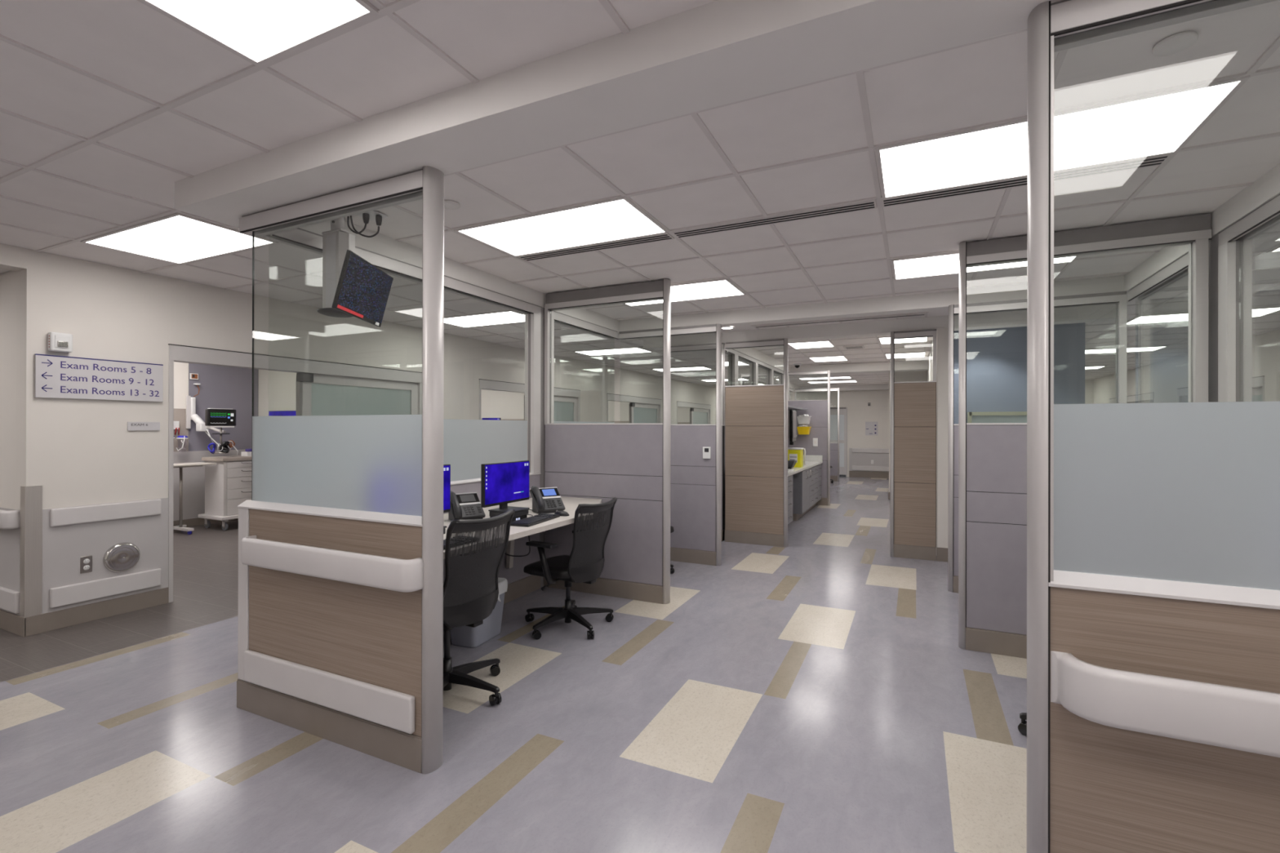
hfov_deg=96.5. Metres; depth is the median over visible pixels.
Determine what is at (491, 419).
computer monitor
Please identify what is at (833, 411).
door
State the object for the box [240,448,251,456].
glove box
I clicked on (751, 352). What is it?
trim
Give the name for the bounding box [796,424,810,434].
basket
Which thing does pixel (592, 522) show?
office chair
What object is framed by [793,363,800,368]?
security camera
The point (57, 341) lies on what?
fire alarm strobe
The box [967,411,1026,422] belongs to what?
window
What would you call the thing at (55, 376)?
sign
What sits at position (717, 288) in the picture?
recessed light
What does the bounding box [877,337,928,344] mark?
recessed light
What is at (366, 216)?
plug
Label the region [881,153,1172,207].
ceiling vent
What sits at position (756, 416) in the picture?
glass wall
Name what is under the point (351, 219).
cable
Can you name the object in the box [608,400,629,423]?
wall
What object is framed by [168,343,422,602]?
door
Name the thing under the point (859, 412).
wall
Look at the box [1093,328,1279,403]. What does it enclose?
wall
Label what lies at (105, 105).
ceiling
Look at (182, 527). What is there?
table
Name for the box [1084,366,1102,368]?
diffuser
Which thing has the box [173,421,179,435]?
wall outlet
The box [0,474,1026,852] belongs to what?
floor
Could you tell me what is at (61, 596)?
rail
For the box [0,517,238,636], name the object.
baseboard
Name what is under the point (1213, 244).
post
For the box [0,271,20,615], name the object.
wall
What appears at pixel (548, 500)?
desk phone
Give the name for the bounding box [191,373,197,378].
print
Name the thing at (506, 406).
wall
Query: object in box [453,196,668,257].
recessed light
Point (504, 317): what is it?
recessed light
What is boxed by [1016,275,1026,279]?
recessed light
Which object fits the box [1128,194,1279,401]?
glass wall
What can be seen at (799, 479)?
base cabinet
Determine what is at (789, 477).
base cabinet
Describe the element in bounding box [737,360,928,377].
trim
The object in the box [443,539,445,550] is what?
keyboard
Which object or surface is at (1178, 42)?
sprinkler cover
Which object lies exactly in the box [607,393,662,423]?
door
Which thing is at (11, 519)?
handrail
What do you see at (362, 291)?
display
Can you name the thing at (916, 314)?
ceiling vent
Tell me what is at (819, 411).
glass wall
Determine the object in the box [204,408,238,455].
monitor
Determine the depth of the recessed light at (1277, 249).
4.04 m
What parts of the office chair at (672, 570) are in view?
seat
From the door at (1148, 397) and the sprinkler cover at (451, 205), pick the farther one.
the door at (1148, 397)
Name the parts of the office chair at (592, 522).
armrest, seat, panel, backrest, frame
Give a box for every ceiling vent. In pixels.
[517,232,674,261]
[671,200,876,238]
[754,313,925,328]
[817,360,888,364]
[843,345,865,349]
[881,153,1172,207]
[888,359,926,361]
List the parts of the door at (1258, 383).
pane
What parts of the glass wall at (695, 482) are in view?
sill, panel, panel, panel, baseboard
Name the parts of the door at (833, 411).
pane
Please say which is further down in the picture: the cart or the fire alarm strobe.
the cart
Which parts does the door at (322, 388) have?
latch post, pane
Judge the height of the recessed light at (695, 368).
0.013 m
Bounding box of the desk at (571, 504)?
[443,496,601,568]
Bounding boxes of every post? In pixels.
[539,306,545,586]
[1208,232,1220,402]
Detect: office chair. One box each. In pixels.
[443,508,515,706]
[523,497,617,639]
[670,525,674,573]
[1017,712,1026,735]
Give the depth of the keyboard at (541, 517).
3.84 m
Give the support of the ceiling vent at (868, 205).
in the ceiling
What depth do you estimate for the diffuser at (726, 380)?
15.12 m
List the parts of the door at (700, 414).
latch post, pane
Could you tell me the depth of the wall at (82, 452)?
4.66 m
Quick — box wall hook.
[193,382,199,396]
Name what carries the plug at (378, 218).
attached to the outlet at (372, 214)
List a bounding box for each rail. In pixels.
[0,586,19,613]
[49,568,160,608]
[852,465,888,471]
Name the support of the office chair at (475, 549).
on the floor
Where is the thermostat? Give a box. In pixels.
[702,446,711,458]
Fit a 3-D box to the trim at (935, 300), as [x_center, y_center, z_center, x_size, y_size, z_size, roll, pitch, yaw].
[1.924,-1.189,5.851,4.744,0.142,0.150,0,0,26]
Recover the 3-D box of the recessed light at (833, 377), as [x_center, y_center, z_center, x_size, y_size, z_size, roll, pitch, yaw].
[4.703,-1.235,14.528,1.246,0.013,0.496,0,0,26]
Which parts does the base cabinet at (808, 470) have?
door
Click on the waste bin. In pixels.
(464, 636)
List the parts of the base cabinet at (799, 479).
door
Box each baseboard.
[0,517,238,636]
[848,471,888,478]
[888,491,947,561]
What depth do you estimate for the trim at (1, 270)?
4.19 m
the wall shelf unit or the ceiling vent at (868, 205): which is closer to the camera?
the ceiling vent at (868, 205)
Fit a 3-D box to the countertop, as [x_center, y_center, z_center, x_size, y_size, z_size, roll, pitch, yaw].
[2.352,0.627,9.349,0.655,0.150,4.095,0,0,26]
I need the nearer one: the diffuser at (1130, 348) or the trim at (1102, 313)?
the trim at (1102, 313)
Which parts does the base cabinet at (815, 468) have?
drawer, drawer, drawer, drawer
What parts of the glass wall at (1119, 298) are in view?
panel, panel, panel, baseboard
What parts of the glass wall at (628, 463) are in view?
baseboard, sill, panel, panel, panel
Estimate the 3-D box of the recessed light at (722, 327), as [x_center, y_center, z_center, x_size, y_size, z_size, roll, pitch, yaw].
[1.101,-1.247,7.216,0.180,0.008,0.180,0,0,26]
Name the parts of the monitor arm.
arm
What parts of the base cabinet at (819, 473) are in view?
drawer, drawer, drawer, drawer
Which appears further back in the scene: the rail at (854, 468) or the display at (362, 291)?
the rail at (854, 468)
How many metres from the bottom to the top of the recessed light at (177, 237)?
0.013 m
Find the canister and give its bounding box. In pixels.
[176,435,188,452]
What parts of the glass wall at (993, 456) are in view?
baseboard, sill, panel, panel, panel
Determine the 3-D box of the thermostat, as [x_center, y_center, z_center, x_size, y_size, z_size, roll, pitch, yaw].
[0.729,0.286,6.252,0.088,0.128,0.022,0,0,26]
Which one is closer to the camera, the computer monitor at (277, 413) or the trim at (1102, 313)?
the trim at (1102, 313)
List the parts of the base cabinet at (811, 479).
drawer, drawer, drawer, drawer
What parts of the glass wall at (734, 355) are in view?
panel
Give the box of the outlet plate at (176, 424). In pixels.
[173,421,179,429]
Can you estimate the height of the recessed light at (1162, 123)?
0.013 m
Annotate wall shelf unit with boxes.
[787,405,807,436]
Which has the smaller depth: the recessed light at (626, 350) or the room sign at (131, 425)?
the room sign at (131, 425)
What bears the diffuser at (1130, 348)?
attached to the recessed light at (1146, 348)
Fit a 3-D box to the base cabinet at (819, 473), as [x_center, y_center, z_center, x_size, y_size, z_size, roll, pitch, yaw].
[3.139,1.114,10.975,0.650,0.813,0.468,0,0,26]
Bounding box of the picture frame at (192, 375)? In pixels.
[189,373,198,379]
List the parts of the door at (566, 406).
latch post, pane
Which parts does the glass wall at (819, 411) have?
sill, panel, panel, baseboard, panel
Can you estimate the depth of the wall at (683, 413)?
18.51 m
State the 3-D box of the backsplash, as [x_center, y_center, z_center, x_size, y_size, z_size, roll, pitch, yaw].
[2.350,0.609,9.350,0.650,0.113,4.095,0,0,26]
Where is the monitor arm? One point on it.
(191, 414)
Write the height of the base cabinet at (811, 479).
0.813 m
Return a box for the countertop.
[787,454,822,476]
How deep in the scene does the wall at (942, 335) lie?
6.45 m
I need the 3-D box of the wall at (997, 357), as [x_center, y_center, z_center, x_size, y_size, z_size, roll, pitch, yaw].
[4.549,0.133,7.001,1.434,2.770,0.100,0,0,26]
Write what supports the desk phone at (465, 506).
on the desk at (571, 504)
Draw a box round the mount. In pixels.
[316,217,355,317]
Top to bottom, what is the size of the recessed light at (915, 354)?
0.013 m
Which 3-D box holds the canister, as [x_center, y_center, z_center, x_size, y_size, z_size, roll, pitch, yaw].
[-6.712,0.250,8.382,0.140,0.238,0.153,0,0,-8]
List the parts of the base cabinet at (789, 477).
drawer, drawer, drawer, drawer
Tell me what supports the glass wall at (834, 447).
on the floor
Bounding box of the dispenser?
[787,409,795,444]
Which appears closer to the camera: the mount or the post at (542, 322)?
the mount
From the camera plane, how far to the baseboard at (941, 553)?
6.43 m
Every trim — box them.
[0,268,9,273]
[236,220,619,332]
[619,275,1124,331]
[643,303,1115,350]
[713,347,790,374]
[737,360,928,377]
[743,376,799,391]
[791,383,888,391]
[1124,163,1279,297]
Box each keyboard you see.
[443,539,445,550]
[510,513,559,527]
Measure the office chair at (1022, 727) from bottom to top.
0.965 m
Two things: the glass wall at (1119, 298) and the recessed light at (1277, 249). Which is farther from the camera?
the glass wall at (1119, 298)
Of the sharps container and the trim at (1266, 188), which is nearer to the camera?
the trim at (1266, 188)
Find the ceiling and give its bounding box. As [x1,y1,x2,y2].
[0,0,1279,388]
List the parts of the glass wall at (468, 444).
frosted pane, panel, panel, sill, baseboard, frosted pane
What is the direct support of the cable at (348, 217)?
hanging from the ceiling
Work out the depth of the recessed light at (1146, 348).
9.16 m
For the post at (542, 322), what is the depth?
5.37 m
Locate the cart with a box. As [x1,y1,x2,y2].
[198,455,251,530]
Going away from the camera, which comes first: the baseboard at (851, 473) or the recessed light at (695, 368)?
the recessed light at (695, 368)
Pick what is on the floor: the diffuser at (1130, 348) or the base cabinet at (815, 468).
the base cabinet at (815, 468)
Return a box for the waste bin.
[449,577,507,648]
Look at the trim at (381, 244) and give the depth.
4.45 m
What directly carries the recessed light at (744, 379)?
in the ceiling
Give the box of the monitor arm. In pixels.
[186,395,226,446]
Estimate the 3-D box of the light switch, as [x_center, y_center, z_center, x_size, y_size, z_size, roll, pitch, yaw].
[3.408,0.302,11.116,0.090,0.160,0.011,0,0,26]
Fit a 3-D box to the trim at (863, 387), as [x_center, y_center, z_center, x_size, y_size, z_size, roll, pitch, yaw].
[6.334,-1.166,17.206,3.466,0.142,0.400,0,0,26]
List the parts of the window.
pane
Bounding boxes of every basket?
[796,413,811,424]
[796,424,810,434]
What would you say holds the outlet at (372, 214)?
attached to the ceiling
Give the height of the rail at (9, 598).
0.153 m
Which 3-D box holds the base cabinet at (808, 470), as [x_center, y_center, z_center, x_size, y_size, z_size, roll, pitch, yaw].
[2.578,1.112,9.797,0.656,0.813,0.298,0,0,26]
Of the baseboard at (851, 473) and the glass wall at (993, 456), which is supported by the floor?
the glass wall at (993, 456)
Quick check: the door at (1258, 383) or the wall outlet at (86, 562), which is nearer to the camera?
the wall outlet at (86, 562)
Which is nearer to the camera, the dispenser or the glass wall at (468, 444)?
the glass wall at (468, 444)
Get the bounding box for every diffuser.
[703,378,748,381]
[809,356,847,361]
[1084,346,1163,353]
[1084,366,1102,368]
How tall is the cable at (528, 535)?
0.290 m
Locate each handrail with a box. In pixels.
[0,509,20,529]
[49,498,161,526]
[852,448,888,453]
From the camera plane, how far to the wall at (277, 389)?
9.26 m
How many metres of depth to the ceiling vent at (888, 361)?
11.10 m
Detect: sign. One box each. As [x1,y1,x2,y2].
[34,353,163,401]
[127,422,159,430]
[865,422,877,435]
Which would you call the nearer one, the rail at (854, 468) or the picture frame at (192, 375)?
the picture frame at (192, 375)
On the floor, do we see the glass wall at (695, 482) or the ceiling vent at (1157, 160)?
the glass wall at (695, 482)
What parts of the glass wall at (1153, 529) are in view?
sill, panel, handrail, frosted pane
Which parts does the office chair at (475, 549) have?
panel, backrest, frame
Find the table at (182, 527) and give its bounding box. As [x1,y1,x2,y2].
[173,462,216,534]
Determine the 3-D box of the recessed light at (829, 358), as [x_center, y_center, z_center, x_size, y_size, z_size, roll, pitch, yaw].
[3.463,-1.243,10.486,0.616,0.013,0.736,0,0,26]
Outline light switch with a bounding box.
[813,438,817,446]
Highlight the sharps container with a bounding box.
[787,447,805,467]
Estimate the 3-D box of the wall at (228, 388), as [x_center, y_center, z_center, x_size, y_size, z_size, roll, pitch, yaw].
[-4.194,0.126,14.129,0.215,2.770,17.950,0,0,26]
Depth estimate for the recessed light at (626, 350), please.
9.48 m
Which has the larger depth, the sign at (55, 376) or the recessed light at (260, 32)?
the sign at (55, 376)
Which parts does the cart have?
trim, drawer, drawer, drawer, drawer, drawer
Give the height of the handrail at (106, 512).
0.131 m
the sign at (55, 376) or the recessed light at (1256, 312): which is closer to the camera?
the sign at (55, 376)
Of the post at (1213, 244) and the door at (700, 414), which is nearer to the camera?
the post at (1213, 244)
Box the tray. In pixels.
[787,460,796,469]
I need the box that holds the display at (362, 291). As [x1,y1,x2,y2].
[331,249,393,327]
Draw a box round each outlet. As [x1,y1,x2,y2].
[80,555,92,573]
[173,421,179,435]
[356,210,387,220]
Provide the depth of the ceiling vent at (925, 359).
10.68 m
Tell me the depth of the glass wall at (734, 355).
9.09 m
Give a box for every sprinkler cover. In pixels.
[444,200,460,209]
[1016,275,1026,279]
[1152,31,1198,56]
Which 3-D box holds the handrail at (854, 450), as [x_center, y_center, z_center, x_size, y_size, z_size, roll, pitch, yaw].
[6.991,0.719,17.141,1.180,0.135,0.032,0,0,26]
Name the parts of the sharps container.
lid, handle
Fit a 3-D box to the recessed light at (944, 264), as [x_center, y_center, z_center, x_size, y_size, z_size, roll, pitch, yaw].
[2.585,-1.253,4.314,1.242,0.013,0.626,0,0,26]
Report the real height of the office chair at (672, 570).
0.965 m
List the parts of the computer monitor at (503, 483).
stand plate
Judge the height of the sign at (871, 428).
0.414 m
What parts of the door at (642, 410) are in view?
latch post, pane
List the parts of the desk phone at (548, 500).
silver trim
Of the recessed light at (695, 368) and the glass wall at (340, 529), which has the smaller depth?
the glass wall at (340, 529)
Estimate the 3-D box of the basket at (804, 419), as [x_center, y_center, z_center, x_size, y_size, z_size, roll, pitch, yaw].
[3.181,-0.145,11.092,0.250,0.193,0.252,0,0,26]
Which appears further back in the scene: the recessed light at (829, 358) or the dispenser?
the recessed light at (829, 358)
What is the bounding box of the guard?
[19,485,42,617]
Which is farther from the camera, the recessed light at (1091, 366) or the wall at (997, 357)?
the recessed light at (1091, 366)
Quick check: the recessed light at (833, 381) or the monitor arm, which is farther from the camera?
the recessed light at (833, 381)
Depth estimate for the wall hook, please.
8.63 m
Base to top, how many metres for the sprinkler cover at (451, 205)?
0.012 m
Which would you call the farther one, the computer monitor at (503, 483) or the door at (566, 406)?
the door at (566, 406)
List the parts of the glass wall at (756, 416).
panel, panel, baseboard, sill, panel, panel, baseboard, panel, panel, sill, panel, panel, baseboard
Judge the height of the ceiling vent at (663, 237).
0.012 m
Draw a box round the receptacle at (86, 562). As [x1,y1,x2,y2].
[83,559,89,570]
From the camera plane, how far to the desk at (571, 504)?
4.20 m
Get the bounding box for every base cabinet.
[787,475,792,524]
[792,469,808,520]
[800,468,811,516]
[804,466,813,514]
[808,465,817,511]
[812,464,821,507]
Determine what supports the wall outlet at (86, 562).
attached to the wall at (82, 452)
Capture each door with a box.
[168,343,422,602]
[479,378,580,422]
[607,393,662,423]
[676,400,711,424]
[830,407,847,476]
[1109,392,1153,403]
[1177,375,1264,402]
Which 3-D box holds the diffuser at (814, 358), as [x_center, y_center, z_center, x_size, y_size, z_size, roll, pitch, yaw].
[3.463,-1.244,10.486,0.580,0.010,0.700,0,0,26]
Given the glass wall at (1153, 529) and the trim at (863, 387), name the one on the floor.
the glass wall at (1153, 529)
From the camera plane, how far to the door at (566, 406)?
10.27 m
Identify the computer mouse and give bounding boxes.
[554,510,569,515]
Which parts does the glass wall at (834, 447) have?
panel, panel, baseboard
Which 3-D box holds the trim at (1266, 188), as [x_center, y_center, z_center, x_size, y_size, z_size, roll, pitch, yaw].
[3.335,-1.191,2.967,0.295,0.142,4.370,0,0,26]
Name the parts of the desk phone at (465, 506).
silver trim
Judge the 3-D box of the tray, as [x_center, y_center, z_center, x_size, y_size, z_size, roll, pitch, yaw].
[2.335,0.599,8.949,0.200,0.130,0.260,0,0,26]
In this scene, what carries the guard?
attached to the wall at (10, 539)
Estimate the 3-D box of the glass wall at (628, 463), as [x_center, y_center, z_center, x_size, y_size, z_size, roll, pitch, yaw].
[-0.314,0.124,5.163,1.260,2.765,0.112,0,0,26]
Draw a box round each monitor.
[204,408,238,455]
[268,410,295,416]
[443,464,450,533]
[480,460,529,522]
[481,417,501,420]
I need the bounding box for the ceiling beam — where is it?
[174,0,1062,226]
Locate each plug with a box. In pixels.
[362,213,369,223]
[375,215,382,226]
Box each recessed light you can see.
[80,212,277,264]
[138,0,378,66]
[444,310,524,328]
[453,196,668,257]
[574,346,652,355]
[624,278,746,306]
[651,366,712,371]
[699,377,749,382]
[721,326,734,329]
[787,340,835,349]
[798,376,851,379]
[807,380,857,383]
[808,355,848,362]
[875,75,1250,199]
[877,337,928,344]
[884,351,926,359]
[891,251,1078,279]
[1084,345,1168,354]
[1084,365,1106,369]
[1126,306,1279,324]
[1266,245,1279,253]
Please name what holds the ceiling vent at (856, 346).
in the ceiling
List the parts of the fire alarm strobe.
plate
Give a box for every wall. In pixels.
[0,243,715,613]
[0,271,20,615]
[173,361,258,520]
[236,165,444,773]
[257,368,296,416]
[262,227,618,604]
[480,389,524,420]
[543,278,671,604]
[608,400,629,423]
[618,323,721,565]
[671,328,936,560]
[677,406,689,424]
[724,348,783,528]
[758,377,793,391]
[787,370,830,506]
[789,379,1093,476]
[794,387,839,480]
[888,328,948,548]
[947,290,1127,592]
[953,322,1084,424]
[958,213,1211,658]
[1026,0,1279,852]
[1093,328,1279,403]
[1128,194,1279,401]
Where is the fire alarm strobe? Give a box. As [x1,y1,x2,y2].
[48,332,72,352]
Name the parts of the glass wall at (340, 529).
post, baseboard, bumper rail, sill, handrail, panel, frosted pane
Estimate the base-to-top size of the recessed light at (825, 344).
0.013 m
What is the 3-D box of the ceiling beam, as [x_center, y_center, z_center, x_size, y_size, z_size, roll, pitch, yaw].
[1.103,-1.197,1.448,7.666,0.142,0.300,0,0,26]
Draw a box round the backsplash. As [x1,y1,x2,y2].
[803,454,822,461]
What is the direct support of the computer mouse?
on the desk at (571, 504)
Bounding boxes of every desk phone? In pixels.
[448,490,485,520]
[528,485,564,514]
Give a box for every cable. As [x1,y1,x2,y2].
[346,216,366,234]
[350,215,379,237]
[504,535,530,556]
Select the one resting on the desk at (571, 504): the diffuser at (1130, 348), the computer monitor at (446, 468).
the computer monitor at (446, 468)

